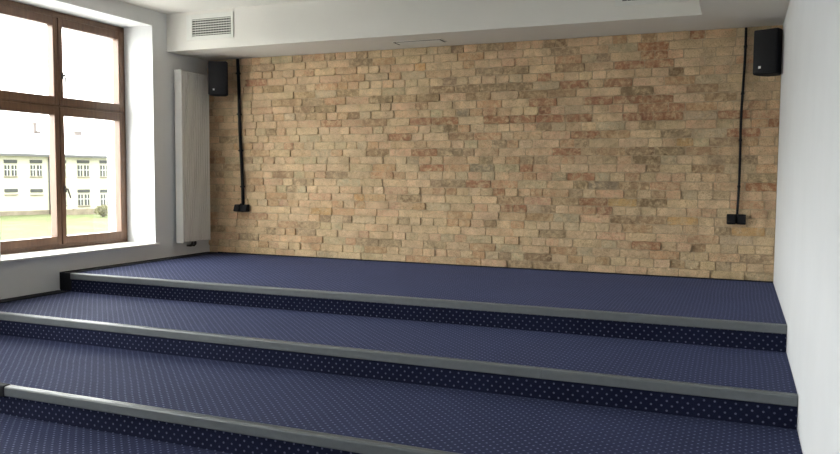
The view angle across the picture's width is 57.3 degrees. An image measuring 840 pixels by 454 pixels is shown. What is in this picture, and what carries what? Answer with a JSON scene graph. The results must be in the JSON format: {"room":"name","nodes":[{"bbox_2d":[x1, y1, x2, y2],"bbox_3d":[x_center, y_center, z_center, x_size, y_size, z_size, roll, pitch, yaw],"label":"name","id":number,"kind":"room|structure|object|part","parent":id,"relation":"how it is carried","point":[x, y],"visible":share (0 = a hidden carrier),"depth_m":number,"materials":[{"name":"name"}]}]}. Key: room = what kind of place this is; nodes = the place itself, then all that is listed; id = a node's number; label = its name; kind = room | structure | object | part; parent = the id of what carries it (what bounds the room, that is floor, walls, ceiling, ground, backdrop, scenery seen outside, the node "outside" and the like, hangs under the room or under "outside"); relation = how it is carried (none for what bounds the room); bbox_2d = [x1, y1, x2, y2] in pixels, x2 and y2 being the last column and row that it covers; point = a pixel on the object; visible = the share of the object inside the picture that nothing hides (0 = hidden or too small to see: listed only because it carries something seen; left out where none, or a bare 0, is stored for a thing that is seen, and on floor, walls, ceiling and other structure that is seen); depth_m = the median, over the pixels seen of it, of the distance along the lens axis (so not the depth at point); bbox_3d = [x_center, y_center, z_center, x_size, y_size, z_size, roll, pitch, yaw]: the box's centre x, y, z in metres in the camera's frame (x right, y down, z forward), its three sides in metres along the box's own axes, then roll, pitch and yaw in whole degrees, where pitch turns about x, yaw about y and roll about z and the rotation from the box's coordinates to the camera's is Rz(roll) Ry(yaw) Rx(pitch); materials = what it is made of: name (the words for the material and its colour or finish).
{"room":"lecture hall","nodes":[
{"label":"lecture hall","id":0,"kind":"room"},
{"bbox_2d":[0,0,209,298],"bbox_3d":[-4.631,-0.382,4.059,0.550,3.170,10.850,2,4,22],"label":"wall","id":1,"kind":"structure","parent":0,"point":[149,69],"depth_m":7.94,"materials":[{"name":"white paint"}]},
{"bbox_2d":[0,0,159,262],"bbox_3d":[-3.267,-0.884,7.128,0.475,2.238,1.883,2,4,22],"label":"window","id":2,"kind":"structure","parent":1,"relation":"in","point":[54,104],"depth_m":7.25,"materials":[{"name":"brown wood"}]},
{"bbox_3d":[-3.592,-1.523,6.785,0.080,0.812,0.894,2,4,22],"label":"sash","id":3,"kind":"part","parent":2,"relation":"part of","materials":[{"name":"brown wood"}]},
{"bbox_3d":[-3.600,-0.455,6.855,0.080,1.296,0.894,2,4,22],"label":"sash","id":4,"kind":"part","parent":2,"relation":"part of","materials":[{"name":"brown wood"}]},
{"bbox_3d":[-3.346,-1.395,7.228,0.044,0.120,0.026,2,4,22],"label":"handle","id":5,"kind":"part","parent":2,"relation":"part of","materials":[{"name":"brown metal"}]},
{"bbox_3d":[-3.348,-0.332,7.311,0.044,0.122,0.053,2,4,22],"label":"handle","id":6,"kind":"part","parent":2,"relation":"part of","materials":[{"name":"brown metal"}]},
{"bbox_3d":[-3.238,0.223,7.186,0.396,0.022,1.883,2,4,22],"label":"sill","id":7,"kind":"part","parent":2,"relation":"part of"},
{"bbox_3d":[-3.260,-1.573,7.582,0.080,0.812,0.813,2,4,22],"label":"sash","id":8,"kind":"part","parent":2,"relation":"part of","materials":[{"name":"brown wood"}]},
{"bbox_3d":[-3.268,-0.505,7.653,0.080,1.296,0.813,2,4,22],"label":"sash","id":9,"kind":"part","parent":2,"relation":"part of","materials":[{"name":"brown wood"}]},
{"bbox_2d":[174,69,210,246],"bbox_3d":[-2.478,-0.728,8.355,0.119,1.886,0.460,2,4,22],"label":"radiator","id":10,"kind":"object","parent":1,"relation":"attached to","point":[192,144],"visible":0.97,"depth_m":8.27,"materials":[{"name":"white metal"}]},
{"bbox_3d":[-2.553,-0.741,8.139,0.091,1.830,0.008,2,4,22],"label":"panel","id":11,"kind":"part","parent":10,"relation":"part of","materials":[{"name":"white metal"}]},
{"bbox_3d":[-2.379,-0.767,8.556,0.091,1.830,0.008,2,4,22],"label":"panel","id":12,"kind":"part","parent":10,"relation":"part of","materials":[{"name":"white metal"}]},
{"bbox_2d":[0,413,230,453],"bbox_3d":[-1.730,1.234,2.819,5.859,0.150,10.600,2,4,22],"label":"floor","id":13,"kind":"structure","parent":0,"point":[18,435],"depth_m":3.89,"materials":[{"name":"blue carpet"}]},
{"bbox_2d":[0,290,797,429],"bbox_3d":[-0.705,0.843,5.268,5.855,0.322,1.021,2,4,22],"label":"tier","id":14,"kind":"object","parent":13,"relation":"on","point":[748,386],"visible":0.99,"depth_m":4.67,"materials":[{"name":"blue carpet"}]},
{"bbox_2d":[0,335,801,453],"bbox_3d":[-1.094,0.979,4.337,5.855,0.168,1.008,2,4,22],"label":"tier","id":15,"kind":"object","parent":13,"relation":"on","point":[221,406],"visible":1,"depth_m":3.94,"materials":[{"name":"blue carpet"}]},
{"bbox_2d":[60,252,786,351],"bbox_3d":[-0.107,0.671,6.698,5.855,0.486,2.091,2,4,22],"label":"tier","id":16,"kind":"object","parent":13,"relation":"on","point":[731,313],"visible":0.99,"depth_m":5.96,"materials":[{"name":"blue carpet"}]},
{"bbox_2d":[119,0,314,13],"bbox_3d":[-1.859,-1.960,2.699,6.609,0.200,11.050,2,4,22],"label":"ceiling","id":17,"kind":"structure","parent":0,"point":[162,6],"depth_m":7.52,"materials":[{"name":"white paint"}]},
{"bbox_2d":[207,25,782,280],"bbox_3d":[0.354,-0.586,7.710,5.859,3.170,0.275,2,4,22],"label":"wall","id":18,"kind":"structure","parent":0,"point":[617,153],"depth_m":7.35,"materials":[{"name":"brick"}]},
{"bbox_2d":[208,61,227,96],"bbox_3d":[-2.180,-1.608,8.377,0.196,0.358,0.302,0,4,-2],"label":"wall speaker","id":19,"kind":"object","parent":18,"relation":"attached to","point":[217,70],"visible":1,"depth_m":8.23,"materials":[{"name":"black plastic"}]},
{"bbox_2d":[236,59,244,203],"bbox_3d":[-1.986,-1.053,8.493,0.093,1.594,0.040,2,4,22],"label":"cable conduit","id":20,"kind":"object","parent":18,"relation":"attached to","point":[238,73],"visible":1,"depth_m":8.48,"materials":[{"name":"black plastic"}]},
{"bbox_2d":[233,203,249,211],"bbox_3d":[-1.982,-0.215,8.529,0.172,0.092,0.074,2,4,22],"label":"power socket","id":21,"kind":"object","parent":18,"relation":"attached to","point":[240,207],"visible":1,"depth_m":8.52,"materials":[{"name":"black plastic"}]},
{"bbox_2d":[727,214,745,224],"bbox_3d":[2.710,-0.068,6.588,0.152,0.090,0.074,2,4,22],"label":"power socket","id":22,"kind":"object","parent":18,"relation":"attached to","point":[740,219],"visible":1,"depth_m":6.57,"materials":[{"name":"black plastic"}]},
{"bbox_2d":[736,27,746,213],"bbox_3d":[2.740,-0.897,6.547,0.045,1.578,0.025,2,4,22],"label":"cable conduit","id":23,"kind":"object","parent":18,"relation":"attached to","point":[745,36],"visible":1,"depth_m":6.54,"materials":[{"name":"black plastic"}]},
{"bbox_2d":[753,28,782,76],"bbox_3d":[2.882,-1.422,6.297,0.292,0.358,0.196,-3,5,-43],"label":"wall speaker","id":24,"kind":"object","parent":18,"relation":"attached to","point":[767,53],"visible":1,"depth_m":6.19,"materials":[{"name":"black plastic"}]},
{"bbox_2d":[773,0,839,453],"bbox_3d":[1.089,-0.177,1.586,0.200,3.170,11.050,2,4,22],"label":"wall","id":25,"kind":"structure","parent":0,"point":[806,279],"depth_m":3.29,"materials":[{"name":"white paint"}]},
{"bbox_2d":[166,0,789,60],"bbox_3d":[-1.709,-1.661,2.629,5.859,0.384,10.600,2,4,22],"label":"soffit","id":26,"kind":"object","parent":25,"relation":"attached to","point":[317,26],"depth_m":6.96,"materials":[{"name":"white paint"}]},
{"bbox_2d":[186,11,233,40],"bbox_3d":[-2.133,-2.037,7.795,0.577,0.256,0.013,2,4,22],"label":"air vent","id":27,"kind":"object","parent":26,"relation":"attached to","point":[219,24],"visible":1,"depth_m":7.79,"materials":[{"name":"white metal"}]},
{"bbox_2d":[392,39,446,44],"bbox_3d":[-0.006,-1.761,7.327,0.510,0.008,0.170,2,4,22],"label":"air vent","id":28,"kind":"object","parent":26,"relation":"attached to","point":[428,40],"visible":1,"depth_m":7.31,"materials":[{"name":"white metal"}]},
{"bbox_3d":[-0.002,-1.760,7.331,0.450,0.004,0.130,2,4,22],"label":"plate","id":29,"kind":"part","parent":28,"relation":"part of","materials":[{"name":"white metal"}]},
{"bbox_2d":[615,0,688,5],"bbox_3d":[1.852,-1.912,6.147,0.565,0.248,0.013,2,4,22],"label":"air vent","id":30,"kind":"object","parent":26,"relation":"attached to","point":[617,2],"visible":1,"depth_m":6.18,"materials":[{"name":"white metal"}]},
{"label":"outside","id":31,"kind":"structure","parent":0,"visible":0},
{"bbox_2d":[0,214,108,240],"bbox_3d":[-100.068,-4.106,114.186,258.800,0.300,360.000,2,4,22],"label":"ground","id":32,"kind":"structure","parent":31,"point":[13,227],"depth_m":59.03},
{"bbox_2d":[0,122,107,215],"bbox_3d":[-41.211,-5.912,77.250,11.120,9.410,38.800,3,5,39],"label":"building","id":33,"kind":"structure","parent":32,"relation":"on","point":[24,156],"depth_m":75.59,"materials":[{"name":"paint"}]},
{"bbox_3d":[-38.854,-5.316,72.326,0.050,0.979,0.443,4,5,39],"label":"pane","id":34,"kind":"part","parent":33,"relation":"part of","materials":[{"name":"grey glass"}]},
{"bbox_3d":[-38.446,-5.346,72.822,0.050,0.979,0.443,4,5,39],"label":"pane","id":35,"kind":"part","parent":33,"relation":"part of","materials":[{"name":"grey glass"}]},
{"bbox_3d":[-37.347,-5.441,74.159,0.050,1.021,0.423,4,5,39],"label":"pane","id":36,"kind":"part","parent":33,"relation":"part of","materials":[{"name":"grey glass"}]},
{"bbox_3d":[-36.951,-5.470,74.640,0.050,1.021,0.423,4,5,39],"label":"pane","id":37,"kind":"part","parent":33,"relation":"part of","materials":[{"name":"grey glass"}]},
{"bbox_3d":[-34.389,-5.686,77.757,0.050,1.104,0.476,4,5,39],"label":"pane","id":38,"kind":"part","parent":33,"relation":"part of","materials":[{"name":"grey glass"}]},
{"bbox_3d":[-34.410,-2.751,77.950,0.050,1.083,0.476,4,5,39],"label":"pane","id":39,"kind":"part","parent":33,"relation":"part of","materials":[{"name":"grey glass"}]},
{"bbox_3d":[-33.960,-5.717,78.278,0.050,1.104,0.476,4,5,39],"label":"pane","id":40,"kind":"part","parent":33,"relation":"part of","materials":[{"name":"grey glass"}]},
{"bbox_3d":[-33.982,-2.783,78.471,0.050,1.083,0.476,4,5,39],"label":"pane","id":41,"kind":"part","parent":33,"relation":"part of","materials":[{"name":"grey glass"}]},
{"bbox_3d":[-32.877,-5.807,79.595,0.050,1.134,0.476,4,5,39],"label":"pane","id":42,"kind":"part","parent":33,"relation":"part of","materials":[{"name":"grey glass"}]},
{"bbox_3d":[-32.899,-2.816,79.792,0.050,1.114,0.476,4,5,39],"label":"pane","id":43,"kind":"part","parent":33,"relation":"part of","materials":[{"name":"grey glass"}]},
{"bbox_2d":[66,208,105,214],"bbox_3d":[-30.850,-1.612,77.627,10.628,0.630,0.321,-3,5,-43],"label":"wall","id":44,"kind":"structure","parent":32,"relation":"on","point":[87,210],"depth_m":75.31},
{"bbox_2d":[94,204,107,216],"bbox_3d":[-29.312,-1.482,71.067,1.559,1.244,1.616,2,4,22],"label":"bush","id":45,"kind":"object","parent":32,"relation":"on","point":[100,210],"visible":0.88,"depth_m":70.88,"materials":[{"name":"green plant"}]}
]}

